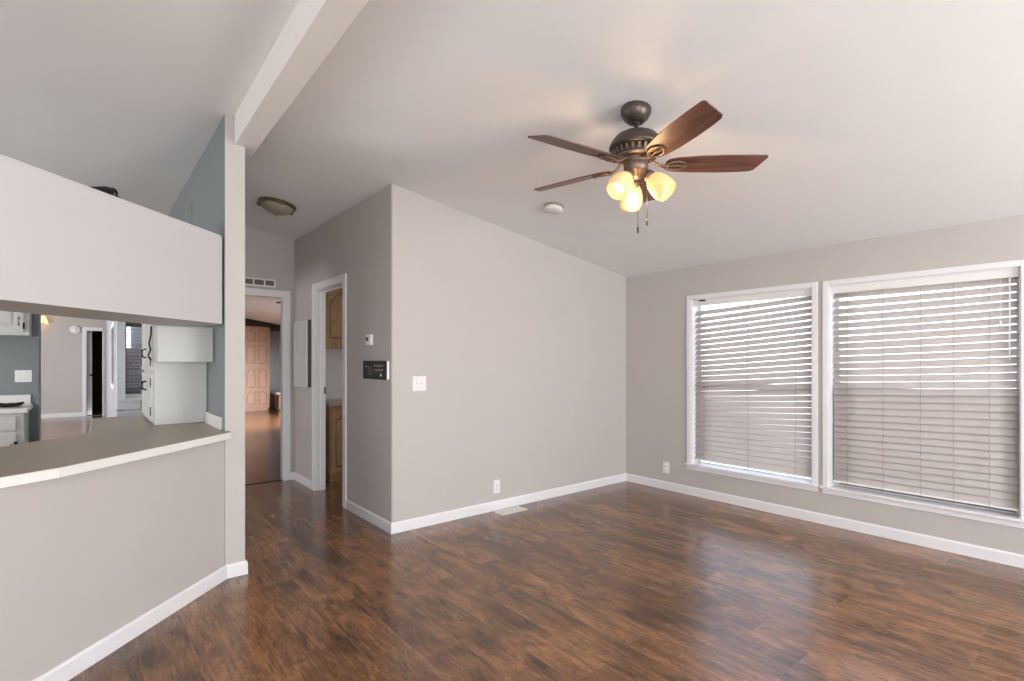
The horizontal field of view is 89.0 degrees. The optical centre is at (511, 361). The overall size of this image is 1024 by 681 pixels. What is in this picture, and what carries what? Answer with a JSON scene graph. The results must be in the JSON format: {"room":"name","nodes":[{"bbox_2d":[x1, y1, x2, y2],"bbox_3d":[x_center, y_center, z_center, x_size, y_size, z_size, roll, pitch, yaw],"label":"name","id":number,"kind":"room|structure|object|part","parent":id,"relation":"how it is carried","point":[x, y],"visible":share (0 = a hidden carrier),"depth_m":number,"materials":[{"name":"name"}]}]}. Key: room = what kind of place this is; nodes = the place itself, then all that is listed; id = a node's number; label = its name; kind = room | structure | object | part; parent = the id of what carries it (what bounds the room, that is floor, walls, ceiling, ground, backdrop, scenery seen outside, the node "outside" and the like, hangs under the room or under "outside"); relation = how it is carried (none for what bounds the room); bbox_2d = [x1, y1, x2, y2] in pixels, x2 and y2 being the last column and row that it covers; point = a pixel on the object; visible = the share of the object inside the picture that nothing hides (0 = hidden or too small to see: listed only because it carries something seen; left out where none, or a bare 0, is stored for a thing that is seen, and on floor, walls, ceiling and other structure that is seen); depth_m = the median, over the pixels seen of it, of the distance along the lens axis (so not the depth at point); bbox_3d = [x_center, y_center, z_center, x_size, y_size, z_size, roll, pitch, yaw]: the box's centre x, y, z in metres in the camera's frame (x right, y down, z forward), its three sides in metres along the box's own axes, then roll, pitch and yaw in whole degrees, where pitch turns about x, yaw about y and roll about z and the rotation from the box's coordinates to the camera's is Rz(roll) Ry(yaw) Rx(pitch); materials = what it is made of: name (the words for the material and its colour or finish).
{"room":"living room","nodes":[
{"label":"living room","id":0,"kind":"room"},
{"bbox_2d":[0,314,40,441],"bbox_3d":[-6.026,-0.033,4.470,2.930,2.706,0.350,0,0,-39],"label":"wall","id":1,"kind":"structure","parent":0,"point":[16,352],"depth_m":5.21,"materials":[{"name":"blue paint"}]},
{"bbox_2d":[0,311,31,336],"bbox_3d":[-5.167,-0.513,4.708,1.200,0.520,0.369,0,0,-39],"label":"upper cabinet","id":2,"kind":"object","parent":1,"relation":"attached to","point":[19,324],"visible":0.52,"depth_m":4.91,"materials":[{"name":"white paint"}]},
{"bbox_3d":[-4.789,-0.513,4.830,0.380,0.460,0.018,0,0,-39],"label":"door","id":3,"kind":"part","parent":2,"relation":"part of","materials":[{"name":"white paint"}]},
{"bbox_2d":[15,370,31,381],"bbox_3d":[-4.862,0.140,5.185,0.125,0.118,0.016,0,0,-39],"label":"outlet","id":4,"kind":"object","parent":1,"relation":"attached to","point":[20,375],"visible":1,"depth_m":5.19,"materials":[{"name":"white plastic"}]},
{"bbox_2d":[41,314,104,414],"bbox_3d":[-11.580,-0.092,11.793,3.840,2.824,0.120,0,0,-39],"label":"wall","id":5,"kind":"structure","parent":0,"point":[61,349],"depth_m":12.43,"materials":[{"name":"beige paint"}]},
{"bbox_2d":[41,316,47,323],"bbox_3d":[-10.919,-0.978,12.130,0.190,0.175,0.194,0,0,-39],"label":"wall sconce","id":6,"kind":"object","parent":5,"relation":"attached to","point":[43,318],"visible":0.73,"depth_m":12.10,"materials":[{"name":"yellow glass"}]},
{"bbox_2d":[41,412,81,417],"bbox_3d":[-11.678,1.270,11.628,3.240,0.100,0.012,0,0,-39],"label":"baseboard","id":7,"kind":"structure","parent":5,"relation":"attached to","point":[78,414],"depth_m":12.40,"materials":[{"name":"white paint"}]},
{"bbox_2d":[70,325,80,333],"bbox_3d":[-10.515,-0.780,12.544,0.210,0.210,0.066,0,0,-39],"label":"smoke detector","id":8,"kind":"object","parent":5,"relation":"attached to","point":[74,329],"visible":1,"depth_m":12.53,"materials":[{"name":"white plastic"}]},
{"bbox_2d":[82,327,102,415],"bbox_3d":[-10.314,0.235,12.819,0.400,2.170,0.136,0,0,-39],"label":"door frame","id":9,"kind":"structure","parent":5,"relation":"in","point":[84,329],"depth_m":12.68,"materials":[{"name":"white paint"}]},
{"bbox_2d":[87,331,91,414],"bbox_3d":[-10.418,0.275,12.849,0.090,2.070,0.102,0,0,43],"label":"interior door","id":10,"kind":"structure","parent":9,"relation":"attached to","point":[89,333],"depth_m":12.85,"materials":[{"name":"white paint"}]},
{"bbox_2d":[87,331,101,415],"bbox_3d":[-10.818,0.110,13.483,0.560,2.480,1.530,0,0,-39],"label":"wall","id":11,"kind":"structure","parent":0,"point":[96,335],"depth_m":14.07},
{"bbox_2d":[0,440,224,680],"bbox_3d":[-2.650,0.891,1.308,0.704,0.858,4.204,0,0,32],"label":"wall","id":12,"kind":"structure","parent":0,"point":[83,556],"depth_m":2.32,"materials":[{"name":"beige paint"}]},
{"bbox_2d":[32,559,247,680],"bbox_3d":[-2.586,1.278,1.882,1.392,0.084,4.884,0,0,15],"label":"baseboard","id":13,"kind":"structure","parent":12,"relation":"attached to","point":[76,664],"depth_m":2.51,"materials":[{"name":"white paint"}]},
{"bbox_2d":[105,320,123,416],"bbox_3d":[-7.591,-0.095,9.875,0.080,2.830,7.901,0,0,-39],"label":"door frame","id":14,"kind":"structure","parent":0,"point":[110,394],"depth_m":9.48,"materials":[{"name":"grey paint"}]},
{"bbox_2d":[111,321,114,390],"bbox_3d":[-5.839,-0.090,7.659,0.072,0.960,1.530,0,0,-39],"label":"window","id":15,"kind":"structure","parent":14,"relation":"in","point":[113,323],"depth_m":7.17,"materials":[{"name":"white paint"}]},
{"bbox_2d":[124,394,141,410],"bbox_3d":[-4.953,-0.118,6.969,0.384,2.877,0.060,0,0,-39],"label":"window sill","id":16,"kind":"structure","parent":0,"point":[127,396],"depth_m":6.88,"materials":[{"name":"white paint"}]},
{"bbox_2d":[116,321,143,409],"bbox_3d":[-5.010,0.010,6.883,0.344,1.220,0.100,0,0,-39],"label":"window","id":17,"kind":"structure","parent":16,"relation":"in","point":[122,403],"depth_m":6.80,"materials":[{"name":"white paint"}]},
{"bbox_3d":[-5.009,-0.060,6.916,0.200,0.960,0.050,0,0,-39],"label":"sash","id":18,"kind":"part","parent":17,"relation":"part of","materials":[{"name":"metal"}]},
{"bbox_2d":[127,322,142,392],"bbox_3d":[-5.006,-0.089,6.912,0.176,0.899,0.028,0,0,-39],"label":"window blind","id":19,"kind":"object","parent":17,"relation":"attached to","point":[129,324],"visible":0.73,"depth_m":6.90,"materials":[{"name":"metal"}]},
{"bbox_2d":[116,410,143,416],"bbox_3d":[-4.991,0.980,6.859,0.344,0.680,0.060,0,0,-39],"label":"trim","id":20,"kind":"structure","parent":16,"relation":"attached to","point":[133,412],"depth_m":6.82,"materials":[{"name":"white paint"}]},
{"bbox_2d":[131,327,141,347],"bbox_3d":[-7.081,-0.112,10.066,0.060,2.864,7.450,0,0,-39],"label":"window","id":21,"kind":"structure","parent":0,"point":[138,336],"depth_m":11.46,"materials":[{"name":"white glass"}]},
{"bbox_2d":[172,114,244,564],"bbox_3d":[-2.508,-0.121,4.191,0.115,2.883,2.535,0,0,-39],"label":"wall partition","id":22,"kind":"structure","parent":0,"point":[215,188],"depth_m":3.23,"materials":[{"name":"beige paint"}]},
{"bbox_2d":[0,154,221,325],"bbox_3d":[-2.144,-0.501,1.704,0.456,0.540,3.314,0,0,6],"label":"soffit","id":23,"kind":"structure","parent":22,"relation":"attached to","point":[69,248],"depth_m":2.34,"materials":[{"name":"white paint"}]},
{"bbox_2d":[88,186,119,197],"bbox_3d":[-1.898,-0.799,2.429,0.044,0.056,0.202,0,0,6],"label":"ornament","id":24,"kind":"object","parent":23,"relation":"on","point":[109,190],"visible":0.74,"depth_m":2.42,"materials":[{"name":"metal"}]},
{"bbox_3d":[-2.145,-0.766,1.705,0.453,0.009,3.314,0,0,6],"label":"trim","id":25,"kind":"part","parent":23,"relation":"part of","materials":[{"name":"white paint"}]},
{"bbox_2d":[205,411,221,429],"bbox_3d":[-1.964,0.381,3.422,0.016,0.078,0.525,0,0,-39],"label":"backsplash","id":26,"kind":"structure","parent":22,"relation":"attached to","point":[214,420],"depth_m":3.37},
{"bbox_2d":[234,0,368,155],"bbox_3d":[0.342,-1.440,0.738,0.127,0.200,6.692,0,0,-39],"label":"ceiling beam","id":27,"kind":"structure","parent":22,"relation":"attached to","point":[313,28],"depth_m":2.38,"materials":[{"name":"white paint"}]},
{"bbox_2d":[245,318,280,327],"bbox_3d":[-7.414,-1.224,13.475,3.720,0.558,0.050,0,0,-39],"label":"trim","id":28,"kind":"structure","parent":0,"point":[248,322],"depth_m":13.97,"materials":[{"name":"brown wood"}]},
{"bbox_2d":[268,327,280,407],"bbox_3d":[-7.948,-0.107,14.246,3.890,2.854,0.120,0,0,-39],"label":"wall","id":29,"kind":"structure","parent":0,"point":[271,328],"depth_m":15.02,"materials":[{"name":"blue paint"}]},
{"bbox_2d":[245,226,341,471],"bbox_3d":[-1.795,-0.118,6.476,3.881,2.877,0.100,0,0,-39],"label":"wall","id":30,"kind":"structure","parent":0,"point":[267,255],"depth_m":5.81,"materials":[{"name":"beige paint"}]},
{"bbox_2d":[245,277,275,287],"bbox_3d":[-2.736,-0.863,5.635,0.338,0.086,0.012,0,0,-39],"label":"air vent","id":31,"kind":"object","parent":30,"relation":"in","point":[251,281],"visible":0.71,"depth_m":5.64,"materials":[{"name":"white plastic"}]},
{"bbox_2d":[245,479,280,484],"bbox_3d":[-2.872,1.317,5.579,0.756,0.006,0.025,0,0,-39],"label":"trim","id":32,"kind":"structure","parent":30,"relation":"attached to","point":[280,479],"depth_m":5.69,"materials":[{"name":"brown wood"}]},
{"bbox_2d":[245,288,289,480],"bbox_3d":[-2.865,0.264,5.591,0.902,2.112,0.116,0,0,-39],"label":"door frame","id":33,"kind":"structure","parent":30,"relation":"in","point":[284,295],"depth_m":5.80,"materials":[{"name":"white paint"}]},
{"bbox_2d":[326,288,341,348],"bbox_3d":[-1.552,-0.525,6.401,1.600,0.750,0.314,0,0,-39],"label":"wall cabinet","id":34,"kind":"object","parent":30,"relation":"attached to","point":[333,298],"visible":0.05,"depth_m":5.84,"materials":[{"name":"brown wood"}]},
{"bbox_2d":[294,185,390,521],"bbox_3d":[-1.687,-0.040,5.018,0.100,2.720,2.495,0,0,-39],"label":"wall","id":35,"kind":"structure","parent":0,"point":[356,242],"depth_m":4.46,"materials":[{"name":"beige paint"}]},
{"bbox_2d":[290,472,311,488],"bbox_3d":[-2.274,1.278,5.617,0.049,0.084,0.624,0,0,-39],"label":"baseboard","id":36,"kind":"structure","parent":35,"relation":"attached to","point":[301,479],"depth_m":5.65,"materials":[{"name":"white paint"}]},
{"bbox_2d":[294,320,310,387],"bbox_3d":[-2.255,-0.087,5.590,0.053,0.710,0.450,0,0,-39],"label":"electrical panel","id":37,"kind":"object","parent":35,"relation":"attached to","point":[302,329],"visible":1,"depth_m":5.50,"materials":[{"name":"metal"}]},
{"bbox_2d":[312,273,346,508],"bbox_3d":[-1.739,0.260,5.069,0.116,2.120,0.900,0,0,-39],"label":"door frame","id":38,"kind":"structure","parent":35,"relation":"in","point":[319,290],"depth_m":5.33,"materials":[{"name":"white paint"}]},
{"bbox_2d":[365,334,372,345],"bbox_3d":[-1.174,-0.179,4.285,0.032,0.092,0.104,0,0,-39],"label":"thermostat","id":39,"kind":"object","parent":35,"relation":"attached to","point":[368,338],"visible":1,"depth_m":4.25,"materials":[{"name":"white plastic"}]},
{"bbox_2d":[363,361,388,379],"bbox_3d":[-1.100,0.064,4.190,0.038,0.148,0.433,0,0,-39],"label":"intercom","id":40,"kind":"object","parent":35,"relation":"attached to","point":[371,369],"visible":1,"depth_m":4.15,"materials":[{"name":"black plastic"}]},
{"bbox_2d":[391,184,625,522],"bbox_3d":[0.140,-0.035,4.939,2.830,2.710,0.100,0,0,-39],"label":"wall","id":41,"kind":"structure","parent":0,"point":[518,342],"depth_m":4.63,"materials":[{"name":"beige paint"}]},
{"bbox_2d":[412,376,425,390],"bbox_3d":[-0.736,0.172,4.148,0.122,0.118,0.016,0,0,-39],"label":"light switch","id":42,"kind":"object","parent":41,"relation":"attached to","point":[418,382],"visible":1,"depth_m":4.15,"materials":[{"name":"white plastic"}]},
{"bbox_2d":[493,479,499,493],"bbox_3d":[-0.136,1.111,4.643,0.074,0.118,0.009,0,0,-39],"label":"wall outlet","id":43,"kind":"object","parent":41,"relation":"attached to","point":[496,483],"visible":1,"depth_m":4.64,"materials":[{"name":"white plastic"}]},
{"bbox_2d":[0,0,1023,327],"bbox_3d":[-3.715,-1.270,5.649,8.300,0.753,19.750,0,0,-39],"label":"ceiling","id":44,"kind":"structure","parent":0,"point":[870,118],"depth_m":2.73,"materials":[{"name":"paint"}]},
{"bbox_2d":[270,330,280,390],"bbox_3d":[-6.498,-0.041,14.698,0.733,1.721,0.048,0,0,-39],"label":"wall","id":45,"kind":"structure","parent":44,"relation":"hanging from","point":[275,335],"depth_m":14.60,"materials":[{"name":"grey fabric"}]},
{"bbox_2d":[257,197,295,216],"bbox_3d":[-2.141,-1.390,4.738,0.335,0.143,0.324,0,0,-7],"label":"flush ceiling light","id":46,"kind":"object","parent":44,"relation":"attached to","point":[275,206],"visible":1,"depth_m":4.65,"materials":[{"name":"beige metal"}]},
{"bbox_3d":[-2.139,-1.383,4.735,0.280,0.072,0.280,11,-7,-39],"label":"lamp shade","id":47,"kind":"part","parent":46,"relation":"part of","materials":[{"name":"beige glass"}]},
{"bbox_2d":[544,202,563,213],"bbox_3d":[0.327,-1.199,4.068,0.158,0.060,0.160,0,0,-35],"label":"smoke detector","id":48,"kind":"object","parent":44,"relation":"attached to","point":[550,207],"visible":1,"depth_m":4.02,"materials":[{"name":"white plastic"}]},
{"bbox_2d":[528,100,767,232],"bbox_3d":[0.673,-0.988,2.740,1.237,0.672,1.205,0,0,21],"label":"ceiling fan","id":49,"kind":"object","parent":44,"relation":"hanging from","point":[636,147],"visible":1,"depth_m":2.62,"materials":[{"name":"brown wood"}]},
{"bbox_3d":[0.329,-1.020,2.949,0.501,0.006,0.143,0,14,39],"label":"blade","id":50,"kind":"part","parent":49,"relation":"part of","materials":[{"name":"brown wood"}]},
{"bbox_3d":[0.309,-1.020,2.479,0.501,0.006,0.143,0,14,-33],"label":"blade","id":51,"kind":"part","parent":49,"relation":"part of","materials":[{"name":"brown wood"}]},
{"bbox_3d":[0.552,-0.902,2.625,0.067,0.092,0.085,0,0,21],"label":"bulb","id":52,"kind":"part","parent":49,"relation":"part of","materials":[{"name":"beige glass"}]},
{"bbox_3d":[0.542,-0.886,2.614,0.128,0.147,0.142,0,0,21],"label":"lamp shade","id":53,"kind":"part","parent":49,"relation":"part of","materials":[{"name":"beige glass"}]},
{"bbox_3d":[0.591,-0.958,2.659,0.064,0.075,0.074,0,0,21],"label":"lamp arm","id":54,"kind":"part","parent":49,"relation":"part of","materials":[{"name":"brown metal"}]},
{"bbox_3d":[0.647,-0.886,2.832,0.125,0.147,0.145,0,0,21],"label":"lamp shade","id":55,"kind":"part","parent":49,"relation":"part of","materials":[{"name":"beige glass"}]},
{"bbox_3d":[0.643,-0.958,2.764,0.064,0.075,0.075,0,0,21],"label":"lamp arm","id":56,"kind":"part","parent":49,"relation":"part of","materials":[{"name":"brown metal"}]},
{"bbox_3d":[0.783,-1.020,3.075,0.143,0.006,0.501,-15,-5,20],"label":"blade","id":57,"kind":"part","parent":49,"relation":"part of","materials":[{"name":"brown wood"}]},
{"bbox_3d":[0.696,-0.958,2.666,0.075,0.075,0.063,0,0,21],"label":"lamp arm","id":58,"kind":"part","parent":49,"relation":"part of","materials":[{"name":"brown metal"}]},
{"bbox_3d":[0.754,-0.886,2.632,0.146,0.147,0.122,0,0,21],"label":"lamp shade","id":59,"kind":"part","parent":49,"relation":"part of","materials":[{"name":"beige glass"}]},
{"bbox_3d":[0.750,-1.020,2.314,0.143,0.006,0.501,14,-4,-15],"label":"blade","id":60,"kind":"part","parent":49,"relation":"part of","materials":[{"name":"brown wood"}]},
{"bbox_3d":[1.043,-1.020,2.683,0.501,0.006,0.143,0,-14,3],"label":"blade","id":61,"kind":"part","parent":49,"relation":"part of","materials":[{"name":"brown wood"}]},
{"bbox_2d":[41,408,1023,680],"bbox_3d":[-3.719,1.320,5.614,7.950,0.001,19.400,0,0,-39],"label":"floor","id":62,"kind":"structure","parent":0,"point":[626,580],"depth_m":2.88,"materials":[{"name":"brown wood"}]},
{"bbox_2d":[0,412,28,446],"bbox_3d":[-5.121,0.891,4.564,1.270,0.858,0.649,0,0,-39],"label":"base cabinet","id":63,"kind":"object","parent":62,"relation":"on","point":[14,427],"visible":0.39,"depth_m":4.70,"materials":[{"name":"white paint"}]},
{"bbox_3d":[-4.700,0.555,4.540,0.550,0.130,0.018,0,0,-39],"label":"drawer","id":64,"kind":"part","parent":63,"relation":"part of","materials":[{"name":"white paint"}]},
{"bbox_3d":[-4.701,0.925,4.540,0.550,0.550,0.018,0,0,-39],"label":"door","id":65,"kind":"part","parent":63,"relation":"part of","materials":[{"name":"white paint"}]},
{"bbox_2d":[0,395,32,413],"bbox_3d":[-5.114,0.394,4.579,1.298,0.135,0.634,0,0,-39],"label":"countertop","id":66,"kind":"structure","parent":63,"relation":"on","point":[27,406],"depth_m":5.09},
{"bbox_2d":[0,402,24,406],"bbox_3d":[-4.731,0.397,4.877,0.250,0.044,0.155,0,0,-39],"label":"tray","id":67,"kind":"object","parent":66,"relation":"on","point":[17,403],"visible":1,"depth_m":4.86,"materials":[{"name":"plastic"}]},
{"bbox_2d":[245,326,269,410],"bbox_3d":[-7.285,0.175,14.036,1.310,2.290,0.645,0,0,-39],"label":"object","id":68,"kind":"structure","parent":62,"relation":"on","point":[257,339],"depth_m":14.02,"materials":[{"name":"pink wood"}]},
{"bbox_3d":[-6.975,-0.715,13.919,0.278,0.370,0.018,0,0,-39],"label":"door","id":69,"kind":"part","parent":68,"relation":"part of","materials":[{"name":"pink wood"}]},
{"bbox_3d":[-6.975,-0.200,13.919,0.278,0.560,0.018,0,0,-39],"label":"door","id":70,"kind":"part","parent":68,"relation":"part of","materials":[{"name":"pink wood"}]},
{"bbox_3d":[-6.975,0.440,13.919,0.278,0.560,0.018,0,0,-39],"label":"door","id":71,"kind":"part","parent":68,"relation":"part of","materials":[{"name":"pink wood"}]},
{"bbox_3d":[-6.975,0.970,13.919,0.278,0.420,0.018,0,0,-39],"label":"door","id":72,"kind":"part","parent":68,"relation":"part of","materials":[{"name":"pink wood"}]},
{"bbox_3d":[-6.752,-0.715,14.101,0.278,0.370,0.018,0,0,-39],"label":"door","id":73,"kind":"part","parent":68,"relation":"part of","materials":[{"name":"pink wood"}]},
{"bbox_3d":[-6.752,-0.200,14.101,0.278,0.560,0.018,0,0,-39],"label":"door","id":74,"kind":"part","parent":68,"relation":"part of","materials":[{"name":"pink wood"}]},
{"bbox_3d":[-6.752,0.440,14.101,0.278,0.560,0.018,0,0,-39],"label":"door","id":75,"kind":"part","parent":68,"relation":"part of","materials":[{"name":"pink wood"}]},
{"bbox_3d":[-6.752,0.970,14.101,0.278,0.420,0.018,0,0,-39],"label":"door","id":76,"kind":"part","parent":68,"relation":"part of","materials":[{"name":"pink wood"}]},
{"bbox_2d":[271,391,280,410],"bbox_3d":[-6.245,1.070,14.431,0.680,0.500,0.550,0,0,-39],"label":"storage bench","id":77,"kind":"object","parent":62,"relation":"on","point":[277,394],"visible":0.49,"depth_m":14.12,"materials":[{"name":"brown wood"}]},
{"bbox_3d":[-6.331,1.100,14.038,0.040,0.439,0.040,0,0,-39],"label":"leg","id":78,"kind":"part","parent":77,"relation":"part of","materials":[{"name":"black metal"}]},
{"bbox_2d":[326,406,341,481],"bbox_3d":[-1.499,0.900,6.335,1.600,0.838,0.484,0,0,-39],"label":"base cabinet","id":79,"kind":"object","parent":62,"relation":"on","point":[333,413],"visible":0.1,"depth_m":5.69,"materials":[{"name":"brown wood"}]},
{"bbox_2d":[326,399,341,405],"bbox_3d":[-1.497,0.462,6.333,1.620,0.038,0.490,0,0,-39],"label":"countertop","id":80,"kind":"structure","parent":79,"relation":"on","point":[336,402],"depth_m":5.70,"materials":[{"name":"beige laminate"}]},
{"bbox_3d":[-1.813,0.860,5.778,0.383,0.680,0.018,0,0,-39],"label":"door","id":81,"kind":"part","parent":79,"relation":"part of","materials":[{"name":"brown wood"}]},
{"bbox_2d":[494,506,527,514],"bbox_3d":[-0.010,1.317,4.616,0.286,0.005,0.132,0,0,-39],"label":"floor vent","id":82,"kind":"object","parent":62,"relation":"in","point":[517,508],"visible":1,"depth_m":4.62,"materials":[{"name":"beige metal"}]},
{"bbox_3d":[-3.344,0.891,2.020,3.920,0.858,2.600,0,0,-39],"label":"base cabinet","id":83,"kind":"object","parent":62,"relation":"on","visible":0},
{"bbox_2d":[0,415,230,488],"bbox_3d":[-2.927,0.440,1.774,1.904,0.041,4.877,0,0,21],"label":"countertop","id":84,"kind":"structure","parent":83,"relation":"on","point":[110,441],"depth_m":2.56,"materials":[{"name":"beige laminate"}]},
{"bbox_2d":[141,324,212,424],"bbox_3d":[-2.446,-0.206,3.748,0.348,1.250,1.020,0,0,-39],"label":"hutch","id":85,"kind":"object","parent":84,"relation":"on","point":[174,359],"visible":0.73,"depth_m":3.50,"materials":[{"name":"white paint"}]},
{"bbox_3d":[-2.746,-0.361,3.900,0.018,0.840,0.365,0,0,-39],"label":"door","id":86,"kind":"part","parent":85,"relation":"part of","materials":[{"name":"white paint"}]},
{"bbox_3d":[-2.746,0.234,3.900,0.018,0.310,0.365,0,0,-39],"label":"door","id":87,"kind":"part","parent":85,"relation":"part of","materials":[{"name":"white paint"}]},
{"bbox_3d":[-2.395,-0.123,3.444,0.024,0.227,0.018,0,0,-13],"label":"cord","id":88,"kind":"part","parent":85,"relation":"part of","materials":[{"name":"black metal"}]},
{"bbox_3d":[-2.509,-0.361,3.610,0.018,0.840,0.365,0,0,-39],"label":"door","id":89,"kind":"part","parent":85,"relation":"part of","materials":[{"name":"white paint"}]},
{"bbox_3d":[-2.509,0.234,3.610,0.018,0.310,0.365,0,0,-39],"label":"door","id":90,"kind":"part","parent":85,"relation":"part of","materials":[{"name":"white paint"}]},
{"bbox_2d":[626,215,1023,554],"bbox_3d":[-0.579,0.172,8.181,0.160,2.295,19.400,0,0,-39],"label":"wall","id":91,"kind":"structure","parent":0,"point":[656,303],"depth_m":4.59,"materials":[{"name":"beige paint"}]},
{"bbox_2d":[663,461,668,473],"bbox_3d":[1.593,1.092,5.391,0.009,0.118,0.078,0,0,-39],"label":"wall outlet","id":92,"kind":"object","parent":91,"relation":"attached to","point":[665,464],"visible":1,"depth_m":5.38,"materials":[{"name":"white plastic"}]},
{"bbox_2d":[346,473,1023,567],"bbox_3d":[2.001,1.278,2.654,2.842,0.084,7.576,0,0,-39],"label":"baseboard","id":93,"kind":"structure","parent":91,"relation":"attached to","point":[980,552],"depth_m":4.33,"materials":[{"name":"white paint"}]},
{"bbox_2d":[684,282,819,491],"bbox_3d":[2.179,0.204,4.779,0.192,1.724,1.224,0,0,-39],"label":"window","id":94,"kind":"structure","parent":91,"relation":"in","point":[803,483],"depth_m":4.74,"materials":[{"name":"white paint"}]},
{"bbox_2d":[693,289,810,477],"bbox_3d":[2.163,0.188,4.765,0.096,1.604,1.094,0,0,-39],"label":"window blind","id":95,"kind":"object","parent":94,"relation":"attached to","point":[727,436],"visible":0.94,"depth_m":4.71,"materials":[{"name":"white plastic"}]},
{"bbox_3d":[2.174,0.212,4.774,0.068,1.555,0.008,0,0,-39],"label":"ladder cord","id":96,"kind":"part","parent":95,"relation":"part of","materials":[{"name":"white fabric"}]},
{"bbox_3d":[2.174,0.962,4.774,0.056,0.016,1.086,0,0,-39],"label":"rail","id":97,"kind":"part","parent":95,"relation":"part of","materials":[{"name":"white plastic"}]},
{"bbox_3d":[2.435,0.212,4.455,0.068,1.555,0.008,0,0,-39],"label":"ladder cord","id":98,"kind":"part","parent":95,"relation":"part of","materials":[{"name":"white fabric"}]},
{"bbox_3d":[2.179,1.015,4.779,0.192,0.018,1.224,0,0,-39],"label":"sill","id":99,"kind":"part","parent":94,"relation":"part of","materials":[{"name":"white paint"}]},
{"bbox_3d":[2.226,0.202,4.817,0.045,1.617,1.098,0,0,-39],"label":"sash","id":100,"kind":"part","parent":94,"relation":"part of","materials":[{"name":"white paint"}]},
{"bbox_2d":[820,259,1023,528],"bbox_3d":[2.964,0.204,3.819,0.192,1.724,1.229,0,0,-39],"label":"window","id":101,"kind":"structure","parent":91,"relation":"in","point":[934,505],"depth_m":3.85,"materials":[{"name":"white paint"}]},
{"bbox_3d":[2.964,1.015,3.819,0.192,0.018,1.229,0,0,-39],"label":"sill","id":102,"kind":"part","parent":101,"relation":"part of","materials":[{"name":"white paint"}]},
{"bbox_2d":[831,268,1018,511],"bbox_3d":[2.950,0.189,3.808,0.089,1.603,1.097,0,0,-39],"label":"window blind","id":103,"kind":"object","parent":101,"relation":"attached to","point":[937,440],"visible":1,"depth_m":3.74,"materials":[{"name":"white plastic"}]},
{"bbox_3d":[2.682,0.212,4.152,0.068,1.555,0.008,0,0,-39],"label":"ladder cord","id":104,"kind":"part","parent":103,"relation":"part of","materials":[{"name":"white fabric"}]},
{"bbox_3d":[2.834,0.212,3.967,0.068,1.555,0.008,0,0,-39],"label":"ladder cord","id":105,"kind":"part","parent":103,"relation":"part of","materials":[{"name":"white fabric"}]},
{"bbox_3d":[2.979,0.212,3.789,0.068,1.555,0.008,0,0,-39],"label":"ladder cord","id":106,"kind":"part","parent":103,"relation":"part of","materials":[{"name":"white fabric"}]},
{"bbox_3d":[2.958,0.962,3.815,0.056,0.016,1.091,0,0,-39],"label":"rail","id":107,"kind":"part","parent":103,"relation":"part of","materials":[{"name":"white plastic"}]},
{"bbox_3d":[3.097,0.212,3.646,0.068,1.555,0.008,0,0,-39],"label":"ladder cord","id":108,"kind":"part","parent":103,"relation":"part of","materials":[{"name":"white fabric"}]},
{"bbox_3d":[3.214,0.212,3.502,0.068,1.555,0.008,0,0,-39],"label":"ladder cord","id":109,"kind":"part","parent":103,"relation":"part of","materials":[{"name":"white fabric"}]},
{"bbox_3d":[3.213,-0.393,3.429,0.016,0.325,0.015,0,0,-39],"label":"lift cord","id":110,"kind":"part","parent":103,"relation":"part of","materials":[{"name":"white fabric"}]},
{"bbox_3d":[-4.086,-0.118,6.121,0.115,2.877,2.450,0,0,-39],"label":"wall","id":111,"kind":"structure","parent":0,"visible":0},
{"bbox_2d":[180,203,191,224],"bbox_3d":[-3.712,-1.024,5.568,0.006,0.487,3.680,0,0,-39],"label":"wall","id":112,"kind":"structure","parent":111,"relation":"attached to","point":[187,217],"depth_m":4.25,"materials":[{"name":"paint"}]}
]}

